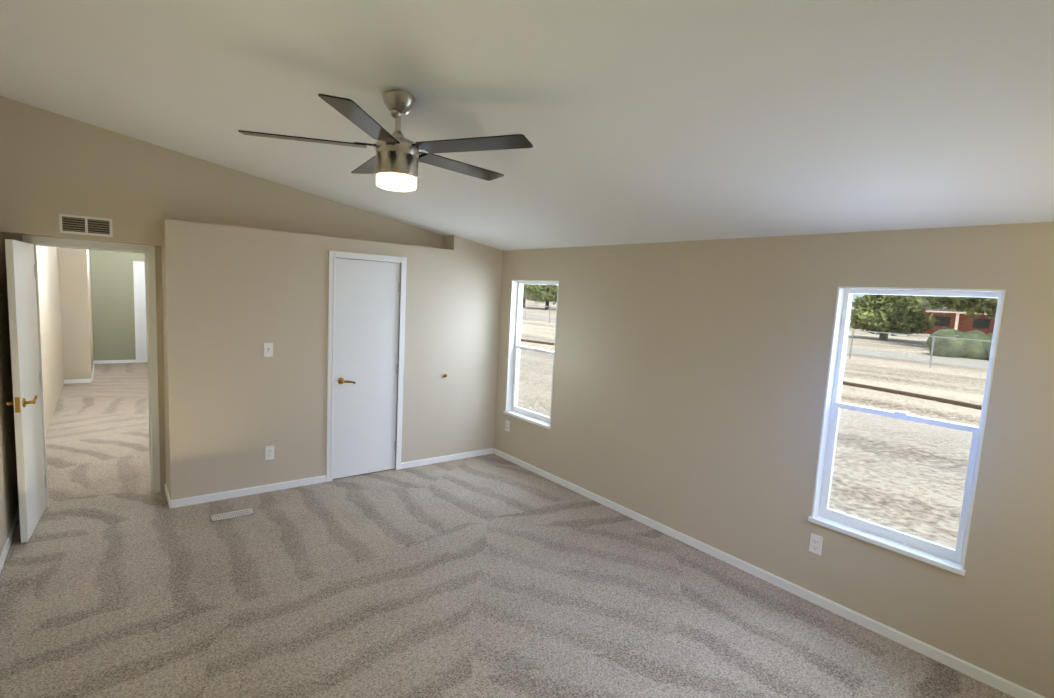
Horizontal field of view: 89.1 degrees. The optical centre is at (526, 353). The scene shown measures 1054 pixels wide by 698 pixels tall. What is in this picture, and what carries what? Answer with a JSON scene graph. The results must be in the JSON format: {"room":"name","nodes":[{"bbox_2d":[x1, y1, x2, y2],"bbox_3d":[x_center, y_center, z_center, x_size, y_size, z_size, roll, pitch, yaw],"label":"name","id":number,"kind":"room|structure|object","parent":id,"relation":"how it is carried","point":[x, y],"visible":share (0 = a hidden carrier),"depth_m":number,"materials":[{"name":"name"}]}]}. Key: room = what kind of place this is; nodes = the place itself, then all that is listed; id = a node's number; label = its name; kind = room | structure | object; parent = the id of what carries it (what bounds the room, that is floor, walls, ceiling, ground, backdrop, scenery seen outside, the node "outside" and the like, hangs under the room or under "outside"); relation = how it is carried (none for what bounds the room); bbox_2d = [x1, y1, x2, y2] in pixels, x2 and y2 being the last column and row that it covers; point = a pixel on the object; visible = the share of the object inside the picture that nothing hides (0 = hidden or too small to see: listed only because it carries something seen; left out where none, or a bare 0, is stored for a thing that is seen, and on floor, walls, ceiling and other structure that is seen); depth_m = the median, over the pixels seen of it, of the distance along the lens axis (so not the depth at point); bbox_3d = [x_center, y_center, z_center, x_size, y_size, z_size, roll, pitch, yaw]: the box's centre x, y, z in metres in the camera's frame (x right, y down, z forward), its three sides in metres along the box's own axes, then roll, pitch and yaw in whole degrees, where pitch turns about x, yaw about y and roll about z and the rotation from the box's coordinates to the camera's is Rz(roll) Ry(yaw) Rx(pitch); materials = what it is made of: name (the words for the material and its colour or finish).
{"room":"empty bedroom","nodes":[
{"label":"empty bedroom","id":0,"kind":"room"},
{"bbox_2d":[0,232,64,554],"bbox_3d":[-3.766,-0.368,3.798,0.140,3.100,11.810,-2,8,-38],"label":"wall","id":1,"kind":"structure","parent":0,"point":[52,311],"depth_m":5.72,"materials":[{"name":"beige paint"}]},
{"bbox_2d":[0,506,19,572],"bbox_3d":[-2.009,1.481,1.758,0.012,0.064,5.627,-2,8,-38],"label":"baseboard","id":2,"kind":"structure","parent":1,"relation":"attached to","point":[8,541],"depth_m":3.47,"materials":[{"name":"white wood"}]},
{"bbox_2d":[73,248,92,381],"bbox_3d":[-7.763,-1.052,9.411,0.127,2.800,2.260,-2,8,-38],"label":"wall","id":3,"kind":"structure","parent":0,"point":[86,307],"depth_m":8.59,"materials":[{"name":"beige paint"}]},
{"bbox_2d":[64,379,90,383],"bbox_3d":[-7.220,0.444,8.611,0.337,0.064,0.012,-2,8,-38],"label":"baseboard","id":4,"kind":"structure","parent":3,"relation":"attached to","point":[71,381],"depth_m":8.60,"materials":[{"name":"white wood"}]},
{"bbox_2d":[0,96,170,498],"bbox_3d":[-3.320,-0.367,4.001,1.092,3.100,0.358,-2,8,-38],"label":"wall","id":5,"kind":"structure","parent":0,"point":[53,166],"depth_m":3.78,"materials":[{"name":"beige paint"}]},
{"bbox_2d":[59,214,112,236],"bbox_3d":[-3.144,-0.913,3.822,0.293,0.130,0.007,-2,8,-38],"label":"air vent","id":6,"kind":"object","parent":5,"relation":"in","point":[82,225],"visible":1,"depth_m":3.82,"materials":[{"name":"white metal"}]},
{"bbox_2d":[22,235,160,509],"bbox_3d":[-3.359,0.147,4.188,0.782,2.035,0.176,-2,8,-38],"label":"door frame","id":7,"kind":"structure","parent":5,"relation":"attached to","point":[148,251],"depth_m":4.27,"materials":[{"name":"white wood"}]},
{"bbox_2d":[5,239,45,542],"bbox_3d":[-3.425,0.230,3.652,0.144,1.957,0.621,-2,8,-38],"label":"entry door","id":8,"kind":"structure","parent":7,"relation":"in","point":[21,289],"depth_m":3.54,"materials":[{"name":"white wood"}]},
{"bbox_2d":[164,484,169,498],"bbox_3d":[-2.913,1.147,4.341,0.014,0.064,0.407,-2,8,-38],"label":"baseboard","id":9,"kind":"structure","parent":5,"relation":"attached to","point":[165,486],"depth_m":4.35,"materials":[{"name":"white wood"}]},
{"bbox_2d":[93,250,144,361],"bbox_3d":[-8.096,-1.207,10.651,0.840,2.800,0.120,-2,8,-38],"label":"wall","id":10,"kind":"structure","parent":0,"point":[113,278],"depth_m":10.57,"materials":[{"name":"green paint"}]},
{"bbox_2d":[96,359,146,362],"bbox_3d":[-8.129,0.159,10.750,0.840,0.064,0.012,-2,8,-38],"label":"baseboard","id":11,"kind":"structure","parent":10,"relation":"attached to","point":[140,360],"depth_m":10.74,"materials":[{"name":"white wood"}]},
{"bbox_2d":[133,261,146,362],"bbox_3d":[-7.708,-0.836,10.926,0.482,2.046,0.018,-2,8,-38],"label":"door frame","id":12,"kind":"structure","parent":10,"relation":"attached to","point":[140,309],"depth_m":10.83,"materials":[{"name":"white wood"}]},
{"bbox_2d":[161,149,502,499],"bbox_3d":[-1.669,-0.407,5.165,3.043,3.100,0.563,-2,8,-38],"label":"wall","id":13,"kind":"structure","parent":0,"point":[245,265],"depth_m":4.55,"materials":[{"name":"beige paint"}]},
{"bbox_2d":[167,475,325,507],"bbox_3d":[-2.308,1.158,4.533,1.202,0.064,0.014,-2,8,-38],"label":"baseboard","id":14,"kind":"structure","parent":13,"relation":"attached to","point":[188,501],"depth_m":4.48,"materials":[{"name":"white wood"}]},
{"bbox_2d":[264,343,272,356],"bbox_3d":[-2.154,-0.030,4.466,0.070,0.115,0.020,-2,8,-38],"label":"switch plate","id":15,"kind":"object","parent":13,"relation":"attached to","point":[268,349],"visible":1,"depth_m":4.47,"materials":[{"name":"white plastic"}]},
{"bbox_2d":[265,446,273,459],"bbox_3d":[-2.197,0.848,4.574,0.070,0.115,0.008,-2,8,-38],"label":"outlet","id":16,"kind":"object","parent":13,"relation":"attached to","point":[269,452],"visible":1,"depth_m":4.57,"materials":[{"name":"white plastic"}]},
{"bbox_2d":[326,250,406,481],"bbox_3d":[-1.524,0.122,5.051,0.732,2.090,0.118,-2,8,-38],"label":"door frame","id":17,"kind":"structure","parent":13,"relation":"attached to","point":[334,255],"depth_m":4.89,"materials":[{"name":"white wood"}]},
{"bbox_2d":[333,258,399,478],"bbox_3d":[-1.492,0.151,5.019,0.621,2.018,0.093,-2,8,-38],"label":"closet door","id":18,"kind":"structure","parent":13,"relation":"in","point":[366,347],"depth_m":5.01,"materials":[{"name":"white wood"}]},
{"bbox_2d":[401,448,491,468],"bbox_3d":[-0.830,1.109,5.689,1.104,0.064,0.012,-2,8,-38],"label":"baseboard","id":19,"kind":"structure","parent":13,"relation":"attached to","point":[445,458],"depth_m":5.66,"materials":[{"name":"white wood"}]},
{"bbox_2d":[0,362,1014,697],"bbox_3d":[-3.410,1.015,5.856,5.285,0.060,14.250,-2,8,-38],"label":"floor","id":20,"kind":"structure","parent":0,"point":[488,576],"depth_m":3.12,"materials":[{"name":"carpet"}]},
{"bbox_2d":[210,508,253,521],"bbox_3d":[-2.260,1.236,4.109,0.280,0.006,0.110,-2,8,-38],"label":"air vent register","id":21,"kind":"object","parent":20,"relation":"on","point":[229,515],"visible":1,"depth_m":4.10,"materials":[{"name":"white metal"}]},
{"bbox_2d":[0,0,1053,250],"bbox_3d":[-0.304,-1.178,2.658,4.345,0.878,5.967,-2,8,-38],"label":"ceiling","id":22,"kind":"structure","parent":0,"point":[656,120],"depth_m":2.19,"materials":[{"name":"white paint"}]},
{"bbox_2d":[238,90,532,191],"bbox_3d":[-0.580,-0.952,2.425,1.233,0.419,1.221,-2,8,-38],"label":"ceiling fan","id":23,"kind":"object","parent":22,"relation":"hanging from","point":[394,161],"visible":0.98,"depth_m":2.32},
{"bbox_2d":[494,222,1053,697],"bbox_3d":[1.227,0.192,4.075,0.140,2.457,5.967,-2,8,-38],"label":"wall","id":24,"kind":"structure","parent":0,"point":[688,392],"depth_m":3.45,"materials":[{"name":"beige paint"}]},
{"bbox_2d":[505,420,509,431],"bbox_3d":[-0.215,0.785,5.820,0.008,0.115,0.070,-2,8,-38],"label":"outlet","id":25,"kind":"object","parent":24,"relation":"attached to","point":[507,423],"visible":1,"depth_m":5.82,"materials":[{"name":"white plastic"}]},
{"bbox_2d":[503,280,558,428],"bbox_3d":[0.082,-0.024,5.511,0.160,1.444,0.773,-2,8,-38],"label":"window","id":26,"kind":"structure","parent":24,"relation":"in","point":[512,408],"depth_m":5.72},
{"bbox_2d":[492,448,1045,697],"bbox_3d":[1.214,1.403,4.017,0.014,0.064,5.204,-2,8,-38],"label":"baseboard","id":27,"kind":"structure","parent":24,"relation":"attached to","point":[972,671],"depth_m":3.30,"materials":[{"name":"white wood"}]},
{"bbox_2d":[809,533,822,554],"bbox_3d":[1.776,1.173,3.295,0.008,0.115,0.070,-2,8,-38],"label":"outlet","id":28,"kind":"object","parent":24,"relation":"attached to","point":[815,545],"visible":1,"depth_m":3.29,"materials":[{"name":"white plastic"}]},
{"bbox_2d":[808,286,1005,575],"bbox_3d":[2.076,0.363,2.982,0.160,1.444,0.773,-2,8,-38],"label":"window","id":29,"kind":"structure","parent":24,"relation":"in","point":[939,555],"depth_m":3.02,"materials":[{"name":"white plastic"}]},
{"label":"outside","id":30,"kind":"structure","parent":0,"visible":0},
{"bbox_2d":[517,299,988,548],"bbox_3d":[87.985,-4.253,101.021,256.135,0.200,350.000,-2,8,-38],"label":"ground","id":31,"kind":"structure","parent":30,"point":[539,328],"depth_m":10.69,"materials":[{"name":"beige sand"}]},
{"bbox_2d":[522,284,531,307],"bbox_3d":[-0.112,-10.592,83.378,10.055,6.911,9.572,-2,8,-38],"label":"tree","id":32,"kind":"object","parent":31,"relation":"on","point":[523,302],"depth_m":83.31,"materials":[{"name":"green plant"}]},
{"bbox_2d":[523,284,557,309],"bbox_3d":[3.523,-9.465,79.263,9.993,5.961,10.019,-2,8,-38],"label":"tree","id":33,"kind":"object","parent":31,"relation":"on","point":[551,291],"depth_m":77.29,"materials":[{"name":"green plant"}]},
{"bbox_2d":[521,339,981,409],"bbox_3d":[5.725,0.444,17.624,5.034,0.138,48.037,-2,8,-38],"label":"edging","id":34,"kind":"object","parent":31,"relation":"on","point":[968,405],"depth_m":13.95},
{"bbox_2d":[522,314,988,368],"bbox_3d":[9.323,-1.749,39.365,4.500,0.020,350.000,-2,8,-38],"label":"road","id":35,"kind":"structure","parent":31,"relation":"on","point":[982,364],"depth_m":26.59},
{"bbox_2d":[522,304,991,371],"bbox_3d":[-2.889,-2.266,32.221,22.570,1.320,126.000,-2,8,-38],"label":"fence","id":36,"kind":"object","parent":31,"relation":"on","point":[932,348],"depth_m":22.23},
{"bbox_2d":[849,294,938,339],"bbox_3d":[28.816,-4.017,42.737,7.448,5.850,6.676,-2,8,-38],"label":"tree","id":37,"kind":"object","parent":31,"relation":"on","point":[908,320],"depth_m":41.48,"materials":[{"name":"green plant"}]},
{"bbox_2d":[851,297,994,333],"bbox_3d":[53.031,-3.985,61.216,11.900,4.300,27.200,-2,8,-38],"label":"house","id":38,"kind":"structure","parent":31,"relation":"on","point":[981,322],"depth_m":60.32,"materials":[{"name":"red brick"}]},
{"bbox_2d":[901,295,997,322],"bbox_3d":[32.196,-6.011,32.249,15.654,12.471,15.576,-2,8,-38],"label":"tree","id":39,"kind":"object","parent":31,"relation":"on","point":[979,307],"depth_m":34.09,"materials":[{"name":"green plant"}]},
{"bbox_2d":[926,328,992,359],"bbox_3d":[24.215,-0.179,26.828,2.363,2.045,7.071,-2,8,-38],"label":"hedge","id":40,"kind":"object","parent":31,"relation":"on","point":[954,333],"depth_m":27.81,"materials":[{"name":"green plant"}]}
]}

